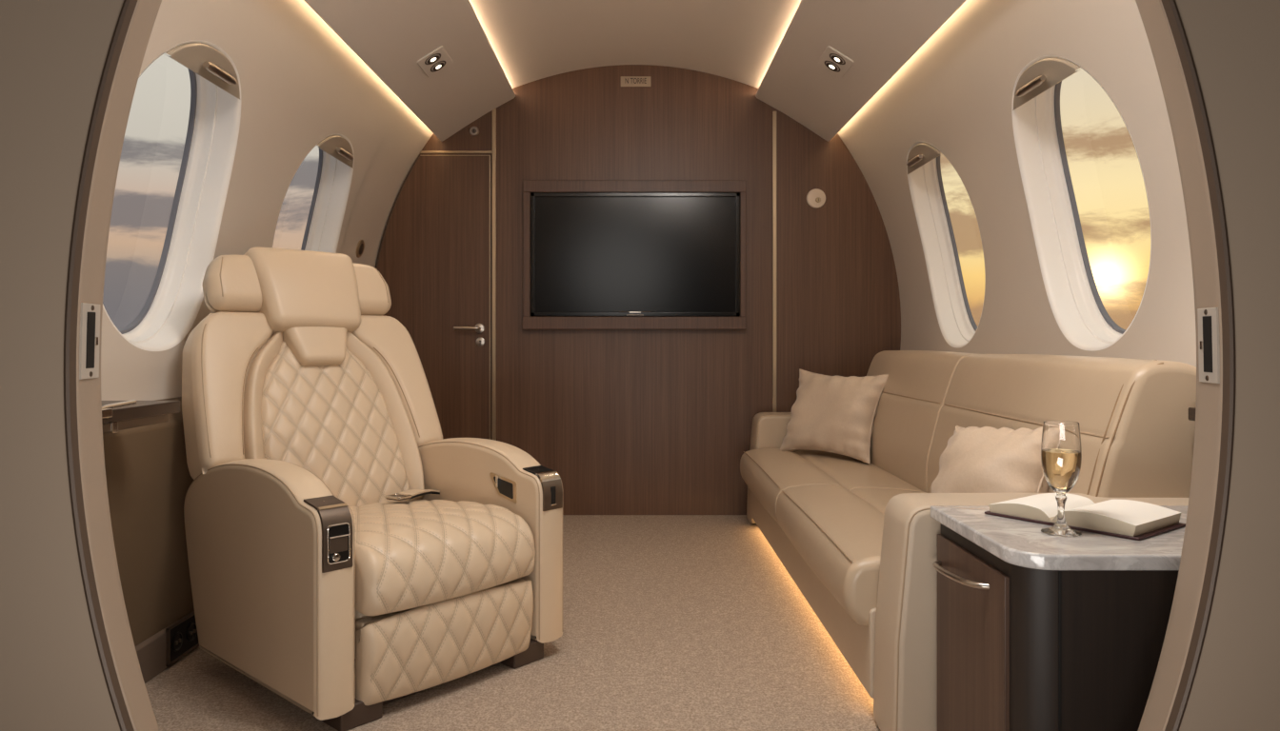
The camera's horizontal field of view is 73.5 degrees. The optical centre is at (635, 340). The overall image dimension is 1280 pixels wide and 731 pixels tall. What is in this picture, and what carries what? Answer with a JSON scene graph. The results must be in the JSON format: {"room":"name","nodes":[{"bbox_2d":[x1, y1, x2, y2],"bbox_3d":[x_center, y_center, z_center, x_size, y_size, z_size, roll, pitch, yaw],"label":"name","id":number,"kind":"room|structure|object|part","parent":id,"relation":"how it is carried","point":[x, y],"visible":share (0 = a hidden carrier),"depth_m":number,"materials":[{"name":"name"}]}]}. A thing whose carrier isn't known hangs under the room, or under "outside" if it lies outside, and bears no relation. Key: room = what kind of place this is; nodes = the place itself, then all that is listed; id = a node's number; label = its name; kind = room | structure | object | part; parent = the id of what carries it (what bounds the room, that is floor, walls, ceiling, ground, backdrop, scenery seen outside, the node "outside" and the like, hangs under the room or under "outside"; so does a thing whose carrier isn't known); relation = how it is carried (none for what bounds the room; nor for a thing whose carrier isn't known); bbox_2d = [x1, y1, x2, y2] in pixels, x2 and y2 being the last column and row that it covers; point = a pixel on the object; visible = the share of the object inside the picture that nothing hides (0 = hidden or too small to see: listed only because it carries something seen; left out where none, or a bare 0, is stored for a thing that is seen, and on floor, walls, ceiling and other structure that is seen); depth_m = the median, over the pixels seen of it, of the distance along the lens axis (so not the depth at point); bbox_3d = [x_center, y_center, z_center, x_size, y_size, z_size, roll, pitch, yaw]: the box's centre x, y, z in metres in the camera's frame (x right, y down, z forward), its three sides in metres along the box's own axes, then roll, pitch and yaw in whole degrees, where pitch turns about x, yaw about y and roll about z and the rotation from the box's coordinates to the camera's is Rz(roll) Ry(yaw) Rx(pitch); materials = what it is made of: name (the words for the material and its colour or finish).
{"room":"aircraft cabin","nodes":[
{"label":"aircraft cabin","id":0,"kind":"room"},
{"bbox_2d":[102,397,194,646],"bbox_3d":[-1.109,0.435,2.328,0.102,0.600,2.565,0,0,0],"label":"wall","id":1,"kind":"structure","parent":0,"point":[149,478],"depth_m":1.88,"materials":[{"name":"beige leather"}]},
{"bbox_2d":[135,610,194,683],"bbox_3d":[-1.053,0.690,2.337,0.010,0.086,2.525,0,0,0],"label":"baseboard","id":2,"kind":"structure","parent":1,"relation":"attached to","point":[150,653],"depth_m":1.86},
{"bbox_2d":[165,611,199,666],"bbox_3d":[-1.044,0.686,1.985,0.010,0.086,0.140,0,0,0],"label":"power outlet","id":3,"kind":"object","parent":1,"relation":"attached to","point":[181,637],"visible":0.88,"depth_m":1.97,"materials":[{"name":"black plastic"}]},
{"bbox_2d":[171,632,182,651],"bbox_3d":[-1.043,0.686,1.953,0.004,0.042,0.042,0,0,0],"label":"socket","id":4,"kind":"object","parent":3,"relation":"attached to","point":[176,637],"depth_m":1.95,"materials":[{"name":"black plastic"}]},
{"bbox_2d":[186,622,197,641],"bbox_3d":[-1.043,0.686,2.017,0.004,0.042,0.042,0,0,0],"label":"socket","id":5,"kind":"object","parent":3,"relation":"attached to","point":[191,632],"depth_m":2.01,"materials":[{"name":"black plastic"}]},
{"bbox_2d":[100,0,433,400],"bbox_3d":[-0.914,-0.430,2.342,0.412,1.218,2.535,0,0,0],"label":"wall","id":6,"kind":"structure","parent":0,"point":[276,48],"depth_m":2.33,"materials":[{"name":"beige plastic"}]},
{"bbox_2d":[101,400,179,433],"bbox_3d":[-1.005,0.139,1.433,0.187,0.048,0.605,0,0,0],"label":"ledge","id":7,"kind":"object","parent":6,"relation":"attached to","point":[116,415],"visible":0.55,"depth_m":1.60,"materials":[{"name":"brown wood"}]},
{"bbox_3d":[-0.946,0.118,1.549,0.015,0.008,0.227,0,0,-14],"label":"latch rod","id":8,"kind":"part","parent":7,"relation":"part of","materials":[{"name":"silver metal"}]},
{"bbox_3d":[-1.006,0.154,1.438,0.137,0.018,0.575,0,0,0],"label":"ledge rail","id":9,"kind":"part","parent":7,"relation":"part of","materials":[{"name":"brown wood"}]},
{"bbox_2d":[102,40,240,351],"bbox_3d":[-1.096,-0.340,2.000,0.267,0.729,0.534,0,0,0],"label":"window","id":10,"kind":"structure","parent":6,"relation":"in","point":[172,305],"depth_m":2.20,"materials":[{"name":"white plastic"}]},
{"bbox_2d":[163,42,239,99],"bbox_3d":[-0.994,-0.648,2.000,0.049,0.077,0.335,0,0,0],"label":"shade","id":11,"kind":"object","parent":10,"relation":"attached to","point":[210,62],"depth_m":1.97,"materials":[{"name":"beige plastic"}]},
{"bbox_3d":[-0.977,-0.629,2.013,0.029,0.025,0.135,0,0,0],"label":"shade lever","id":12,"kind":"part","parent":10,"relation":"part of","materials":[{"name":"beige metal"}]},
{"bbox_2d":[272,133,354,253],"bbox_3d":[-1.096,-0.340,2.865,0.267,0.729,0.534,0,0,0],"label":"window","id":13,"kind":"structure","parent":6,"relation":"in","point":[336,156],"depth_m":3.08,"materials":[{"name":"white plastic"}]},
{"bbox_2d":[315,135,353,168],"bbox_3d":[-0.994,-0.648,2.865,0.049,0.077,0.335,0,0,0],"label":"shade","id":14,"kind":"object","parent":13,"relation":"attached to","point":[339,147],"depth_m":2.84,"materials":[{"name":"beige plastic"}]},
{"bbox_3d":[-0.977,-0.629,2.877,0.029,0.025,0.135,0,0,0],"label":"shade lever","id":15,"kind":"part","parent":13,"relation":"part of","materials":[{"name":"beige metal"}]},
{"bbox_2d":[355,240,364,258],"bbox_3d":[-1.078,-0.361,3.360,0.028,0.071,0.072,0,0,0],"label":"button","id":16,"kind":"object","parent":6,"relation":"attached to","point":[360,248],"visible":1,"depth_m":3.35,"materials":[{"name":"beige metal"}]},
{"bbox_2d":[341,127,419,267],"bbox_3d":[-1.010,-0.413,3.382,0.214,0.756,0.405,0,0,0],"label":"wall panel","id":17,"kind":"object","parent":6,"relation":"attached to","point":[395,156],"depth_m":3.37,"materials":[{"name":"beige plastic"}]},
{"bbox_2d":[303,0,515,141],"bbox_3d":[-0.663,-0.940,2.341,0.318,0.203,2.533,0,0,0],"label":"ceiling","id":18,"kind":"structure","parent":0,"point":[390,36],"depth_m":2.75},
{"bbox_2d":[417,46,453,77],"bbox_3d":[-0.667,-0.930,2.860,0.086,0.056,0.170,0,0,0],"label":"light","id":19,"kind":"object","parent":18,"relation":"attached to","point":[437,60],"visible":1,"depth_m":2.85,"materials":[{"name":"beige metal"}]},
{"bbox_2d":[144,515,880,730],"bbox_3d":[0.000,0.760,1.180,2.600,0.050,4.960,0,0,0],"label":"floor","id":20,"kind":"structure","parent":0,"point":[671,623],"depth_m":1.93,"materials":[{"name":"beige carpet"}]},
{"bbox_2d":[181,246,562,730],"bbox_3d":[-0.634,0.249,2.021,0.767,0.971,0.632,0,0,42],"label":"recliner chair","id":21,"kind":"object","parent":20,"relation":"on","point":[350,559],"visible":1,"depth_m":1.91,"materials":[{"name":"leather"}]},
{"bbox_3d":[-0.802,0.200,2.172,0.291,0.526,0.628,0,0,42],"label":"backrest","id":22,"kind":"part","parent":21,"relation":"part of","materials":[{"name":"beige leather"}]},
{"bbox_3d":[-0.784,0.472,1.795,0.634,0.448,0.081,0,0,42],"label":"armrest","id":23,"kind":"part","parent":21,"relation":"part of","materials":[{"name":"beige leather"}]},
{"bbox_3d":[-0.584,0.305,1.615,0.052,0.014,0.060,0,0,42],"label":"panel lid","id":24,"kind":"part","parent":21,"relation":"part of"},
{"bbox_3d":[-0.556,0.367,1.589,0.022,0.113,0.060,0,0,42],"label":"control panel","id":25,"kind":"part","parent":21,"relation":"part of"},
{"bbox_3d":[-0.549,0.398,1.575,0.006,0.016,0.016,0,0,42],"label":"control knob","id":26,"kind":"part","parent":21,"relation":"part of","materials":[{"name":"silver metal"}]},
{"bbox_2d":[329,537,347,554],"bbox_3d":[-0.547,0.377,1.581,0.002,0.026,0.036,0,0,42],"label":"control panel","id":27,"kind":"object","parent":21,"relation":"on","point":[337,545],"depth_m":1.58,"materials":[{"name":"brown plastic"}]},
{"bbox_3d":[-0.585,0.527,1.976,0.465,0.215,0.400,0,0,42],"label":"seat","id":28,"kind":"part","parent":21,"relation":"part of","materials":[{"name":"beige leather"}]},
{"bbox_3d":[-0.578,0.383,2.087,0.051,0.005,0.041,0,0,31],"label":"buckle plate","id":29,"kind":"part","parent":21,"relation":"part of","materials":[{"name":"brown metal"}]},
{"bbox_2d":[349,499,535,617],"bbox_3d":[-0.546,0.454,1.941,0.530,0.156,0.426,0,0,42],"label":"seat cushion","id":30,"kind":"object","parent":21,"relation":"on","point":[413,557],"depth_m":1.78,"materials":[{"name":"leather"}]},
{"bbox_3d":[-0.425,0.472,2.194,0.634,0.448,0.081,0,0,42],"label":"armrest","id":31,"kind":"part","parent":21,"relation":"part of","materials":[{"name":"beige leather"}]},
{"bbox_3d":[-0.330,0.336,2.047,0.008,0.028,0.004,0,0,42],"label":"pull lever","id":32,"kind":"part","parent":21,"relation":"part of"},
{"bbox_3d":[-0.314,0.349,2.039,0.100,0.064,0.004,0,0,42],"label":"recline pull","id":33,"kind":"part","parent":21,"relation":"part of","materials":[{"name":"black plastic"}]},
{"bbox_3d":[-0.226,0.304,2.015,0.048,0.012,0.060,0,0,42],"label":"panel lid","id":34,"kind":"part","parent":21,"relation":"part of","materials":[{"name":"black plastic"}]},
{"bbox_3d":[-0.193,0.356,1.985,0.012,0.067,0.060,0,0,42],"label":"control panel","id":35,"kind":"part","parent":21,"relation":"part of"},
{"bbox_2d":[740,350,1196,730],"bbox_3d":[0.751,0.384,2.525,0.690,0.701,2.020,0,0,0],"label":"sofa","id":36,"kind":"object","parent":20,"relation":"on","point":[857,539],"visible":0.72,"depth_m":1.78,"materials":[{"name":"beige leather"}]},
{"bbox_3d":[0.752,0.508,3.458,0.592,0.436,0.155,0,0,0],"label":"armrest","id":37,"kind":"part","parent":36,"relation":"part of","materials":[{"name":"leather"}]},
{"bbox_2d":[740,447,921,524],"bbox_3d":[0.655,0.492,2.940,0.498,0.154,0.870,0,0,0],"label":"seat cushion","id":38,"kind":"object","parent":36,"relation":"on","point":[767,471],"depth_m":2.79,"materials":[{"name":"leather"}]},
{"bbox_2d":[779,368,888,463],"bbox_3d":[0.727,0.269,3.163,0.168,0.319,0.410,0,0,-42],"label":"cushion","id":39,"kind":"object","parent":36,"relation":"on","point":[834,414],"visible":1,"depth_m":3.10,"materials":[{"name":"beige fabric"}]},
{"bbox_2d":[776,484,926,627],"bbox_3d":[0.655,0.492,2.087,0.498,0.154,0.837,0,0,0],"label":"seat cushion","id":40,"kind":"object","parent":36,"relation":"on","point":[837,530],"depth_m":1.96,"materials":[{"name":"leather"}]},
{"bbox_2d":[866,350,978,493],"bbox_3d":[0.965,0.242,2.913,0.262,0.417,0.885,0,0,0],"label":"cushion","id":41,"kind":"object","parent":36,"relation":"on","point":[913,396],"depth_m":2.72,"materials":[{"name":"leather"}]},
{"bbox_2d":[930,425,1048,493],"bbox_3d":[0.760,0.300,1.843,0.195,0.258,0.303,0,0,-33],"label":"cushion","id":42,"kind":"object","parent":36,"relation":"on","point":[974,459],"visible":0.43,"depth_m":1.78,"materials":[{"name":"beige fabric"}]},
{"bbox_3d":[0.752,0.508,1.589,0.592,0.436,0.149,0,0,0],"label":"armrest","id":43,"kind":"part","parent":36,"relation":"part of","materials":[{"name":"beige leather"}]},
{"bbox_2d":[926,354,1196,498],"bbox_3d":[0.965,0.242,2.027,0.262,0.417,0.885,0,0,0],"label":"cushion","id":44,"kind":"object","parent":36,"relation":"on","point":[1137,432],"depth_m":1.65,"materials":[{"name":"leather"}]},
{"bbox_2d":[930,505,1188,730],"bbox_3d":[0.772,0.512,1.333,0.547,0.446,0.350,0,0,0],"label":"base cabinet","id":45,"kind":"object","parent":20,"relation":"on","point":[1037,630],"visible":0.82,"depth_m":1.19,"materials":[{"name":"brown wood"}]},
{"bbox_3d":[0.515,0.376,1.378,0.034,0.026,0.208,0,0,0],"label":"handle","id":46,"kind":"part","parent":45,"relation":"part of","materials":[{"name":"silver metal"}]},
{"bbox_3d":[0.531,0.526,1.360,0.010,0.378,0.276,0,0,0],"label":"cabinet door","id":47,"kind":"part","parent":45,"relation":"part of","materials":[{"name":"brown wood"}]},
{"bbox_2d":[1040,420,1081,537],"bbox_3d":[0.640,0.206,1.288,0.056,0.167,0.056,0,0,0],"label":"wine glass","id":48,"kind":"object","parent":45,"relation":"on","point":[1061,449],"visible":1,"depth_m":1.27,"materials":[{"name":"clear glass"}]},
{"bbox_2d":[984,493,1185,540],"bbox_3d":[0.721,0.275,1.383,0.167,0.029,0.242,0,0,-37],"label":"open book","id":49,"kind":"object","parent":45,"relation":"on","point":[1127,519],"visible":0.88,"depth_m":1.33,"materials":[{"name":"paper"}]},
{"bbox_2d":[469,0,800,88],"bbox_3d":[0.000,-1.095,2.342,1.200,0.136,2.535,0,0,0],"label":"ceiling","id":50,"kind":"structure","parent":0,"point":[530,40],"depth_m":3.15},
{"bbox_2d":[375,64,900,515],"bbox_3d":[0.000,-0.245,3.635,2.248,1.960,0.050,0,0,0],"label":"wall","id":51,"kind":"structure","parent":0,"point":[630,422],"depth_m":3.61,"materials":[{"name":"brown wood"}]},
{"bbox_2d":[375,155,490,439],"bbox_3d":[-0.861,-0.033,3.577,0.505,1.496,0.067,0,0,0],"label":"door","id":52,"kind":"structure","parent":51,"relation":"in","point":[433,259],"depth_m":3.60,"materials":[{"name":"brown wood"}]},
{"bbox_3d":[-0.699,-0.053,3.571,0.108,0.016,0.054,0,0,0],"label":"handle","id":53,"kind":"part","parent":52,"relation":"part of","materials":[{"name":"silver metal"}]},
{"bbox_3d":[-0.650,0.005,3.595,0.040,0.040,0.006,0,0,0],"label":"keyhole plate","id":54,"kind":"part","parent":52,"relation":"part of","materials":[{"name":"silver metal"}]},
{"bbox_2d":[420,150,492,153],"bbox_3d":[-0.761,-0.795,3.608,0.315,0.010,0.008,0,0,0],"label":"trim","id":55,"kind":"structure","parent":51,"relation":"attached to","point":[421,151],"depth_m":3.60,"materials":[{"name":"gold metal"}]},
{"bbox_2d":[469,126,479,136],"bbox_3d":[-0.678,-0.882,3.604,0.042,0.042,0.012,0,0,0],"label":"lock","id":56,"kind":"object","parent":51,"relation":"attached to","point":[473,130],"visible":1,"depth_m":3.60,"materials":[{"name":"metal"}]},
{"bbox_2d":[492,108,496,440],"bbox_3d":[-0.595,-0.126,3.608,0.015,1.722,0.008,0,0,0],"label":"trim","id":57,"kind":"structure","parent":51,"relation":"attached to","point":[494,110],"depth_m":3.60,"materials":[{"name":"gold metal"}]},
{"bbox_2d":[522,180,746,329],"bbox_3d":[-0.003,-0.359,3.589,0.933,0.622,0.042,0,0,0],"label":"surround","id":58,"kind":"object","parent":51,"relation":"attached to","point":[529,323],"visible":1,"depth_m":3.58,"materials":[{"name":"brown wood"}]},
{"bbox_2d":[530,192,739,316],"bbox_3d":[0.000,-0.361,3.592,0.874,0.517,0.033,0,0,0],"label":"television","id":59,"kind":"object","parent":58,"relation":"attached to","point":[592,253],"visible":1,"depth_m":3.59,"materials":[{"name":"black glass"}]},
{"bbox_2d":[620,76,650,86],"bbox_3d":[0.002,-1.091,3.606,0.127,0.043,0.007,0,0,0],"label":"wall sign","id":60,"kind":"object","parent":51,"relation":"attached to","point":[626,81],"visible":1,"depth_m":3.60,"materials":[{"name":"beige metal"}]},
{"bbox_2d":[772,111,776,412],"bbox_3d":[0.587,-0.116,3.608,0.015,1.702,0.008,0,0,0],"label":"trim","id":61,"kind":"structure","parent":51,"relation":"attached to","point":[773,112],"depth_m":3.60,"materials":[{"name":"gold metal"}]},
{"bbox_2d":[806,188,825,208],"bbox_3d":[0.762,-0.600,3.601,0.082,0.082,0.018,0,0,0],"label":"wall control","id":62,"kind":"object","parent":51,"relation":"attached to","point":[815,198],"visible":1,"depth_m":3.60,"materials":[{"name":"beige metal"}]},
{"bbox_2d":[0,0,1279,730],"bbox_3d":[0.000,-0.115,1.028,2.600,2.900,0.064,0,0,0],"label":"wall","id":63,"kind":"structure","parent":0,"point":[53,53],"depth_m":1.00,"materials":[{"name":"beige plastic"}]},
{"bbox_2d":[79,302,99,379],"bbox_3d":[-0.656,0.001,1.032,0.007,0.090,0.048,0,0,-10],"label":"strike plate","id":64,"kind":"object","parent":63,"relation":"attached to","point":[90,317],"visible":1,"depth_m":1.03,"materials":[{"name":"silver metal"}]},
{"bbox_2d":[63,0,1235,730],"bbox_3d":[0.017,0.035,1.037,1.402,2.040,0.066,0,0,0],"label":"trim","id":65,"kind":"structure","parent":63,"relation":"attached to","point":[1206,458],"depth_m":1.03,"materials":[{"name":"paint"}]},
{"bbox_2d":[755,0,966,141],"bbox_3d":[0.663,-0.940,2.341,0.318,0.203,2.533,0,0,0],"label":"ceiling","id":66,"kind":"structure","parent":0,"point":[879,36],"depth_m":2.75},
{"bbox_2d":[817,46,853,77],"bbox_3d":[0.667,-0.930,2.860,0.086,0.056,0.170,0,0,0],"label":"light","id":67,"kind":"object","parent":66,"relation":"attached to","point":[831,60],"visible":1,"depth_m":2.85,"materials":[{"name":"beige metal"}]},
{"bbox_2d":[837,0,1196,366],"bbox_3d":[0.914,-0.430,2.342,0.412,1.218,2.535,0,0,0],"label":"wall","id":68,"kind":"structure","parent":0,"point":[970,67],"depth_m":2.38,"materials":[{"name":"beige plastic"}]},
{"bbox_2d":[906,140,988,347],"bbox_3d":[1.096,-0.340,2.975,0.267,0.729,0.534,0,0,0],"label":"window","id":69,"kind":"structure","parent":68,"relation":"in","point":[957,325],"depth_m":3.19,"materials":[{"name":"white plastic"}]},
{"bbox_3d":[0.977,-0.629,2.987,0.029,0.025,0.135,0,0,0],"label":"shade lever","id":70,"kind":"part","parent":69,"relation":"part of","materials":[{"name":"beige metal"}]},
{"bbox_2d":[907,142,941,174],"bbox_3d":[0.994,-0.648,2.975,0.049,0.077,0.335,0,0,0],"label":"shade","id":71,"kind":"object","parent":69,"relation":"attached to","point":[919,154],"depth_m":2.95,"materials":[{"name":"beige plastic"}]},
{"bbox_2d":[1011,55,1151,350],"bbox_3d":[1.096,-0.340,2.100,0.267,0.729,0.534,0,0,0],"label":"window","id":72,"kind":"structure","parent":68,"relation":"in","point":[1078,310],"depth_m":2.31,"materials":[{"name":"white plastic"}]},
{"bbox_3d":[0.977,-0.629,2.112,0.029,0.025,0.135,0,0,0],"label":"shade lever","id":73,"kind":"part","parent":72,"relation":"part of","materials":[{"name":"beige metal"}]},
{"bbox_2d":[1012,57,1079,110],"bbox_3d":[0.994,-0.648,2.100,0.049,0.077,0.335,0,0,0],"label":"shade","id":74,"kind":"object","parent":72,"relation":"attached to","point":[1040,74],"depth_m":2.07,"materials":[{"name":"beige plastic"}]},
{"bbox_2d":[1188,407,1195,421],"bbox_3d":[1.052,0.142,1.345,0.093,0.042,0.430,0,0,0],"label":"ledge","id":75,"kind":"object","parent":68,"relation":"attached to","point":[1191,410],"visible":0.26,"depth_m":1.55,"materials":[{"name":"brown wood"}]},
{"bbox_2d":[1197,307,1219,383],"bbox_3d":[0.690,0.005,1.032,0.007,0.090,0.048,0,0,10],"label":"strike plate","id":76,"kind":"object","parent":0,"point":[1209,351],"visible":1,"depth_m":1.03,"materials":[{"name":"silver metal"}]}
]}

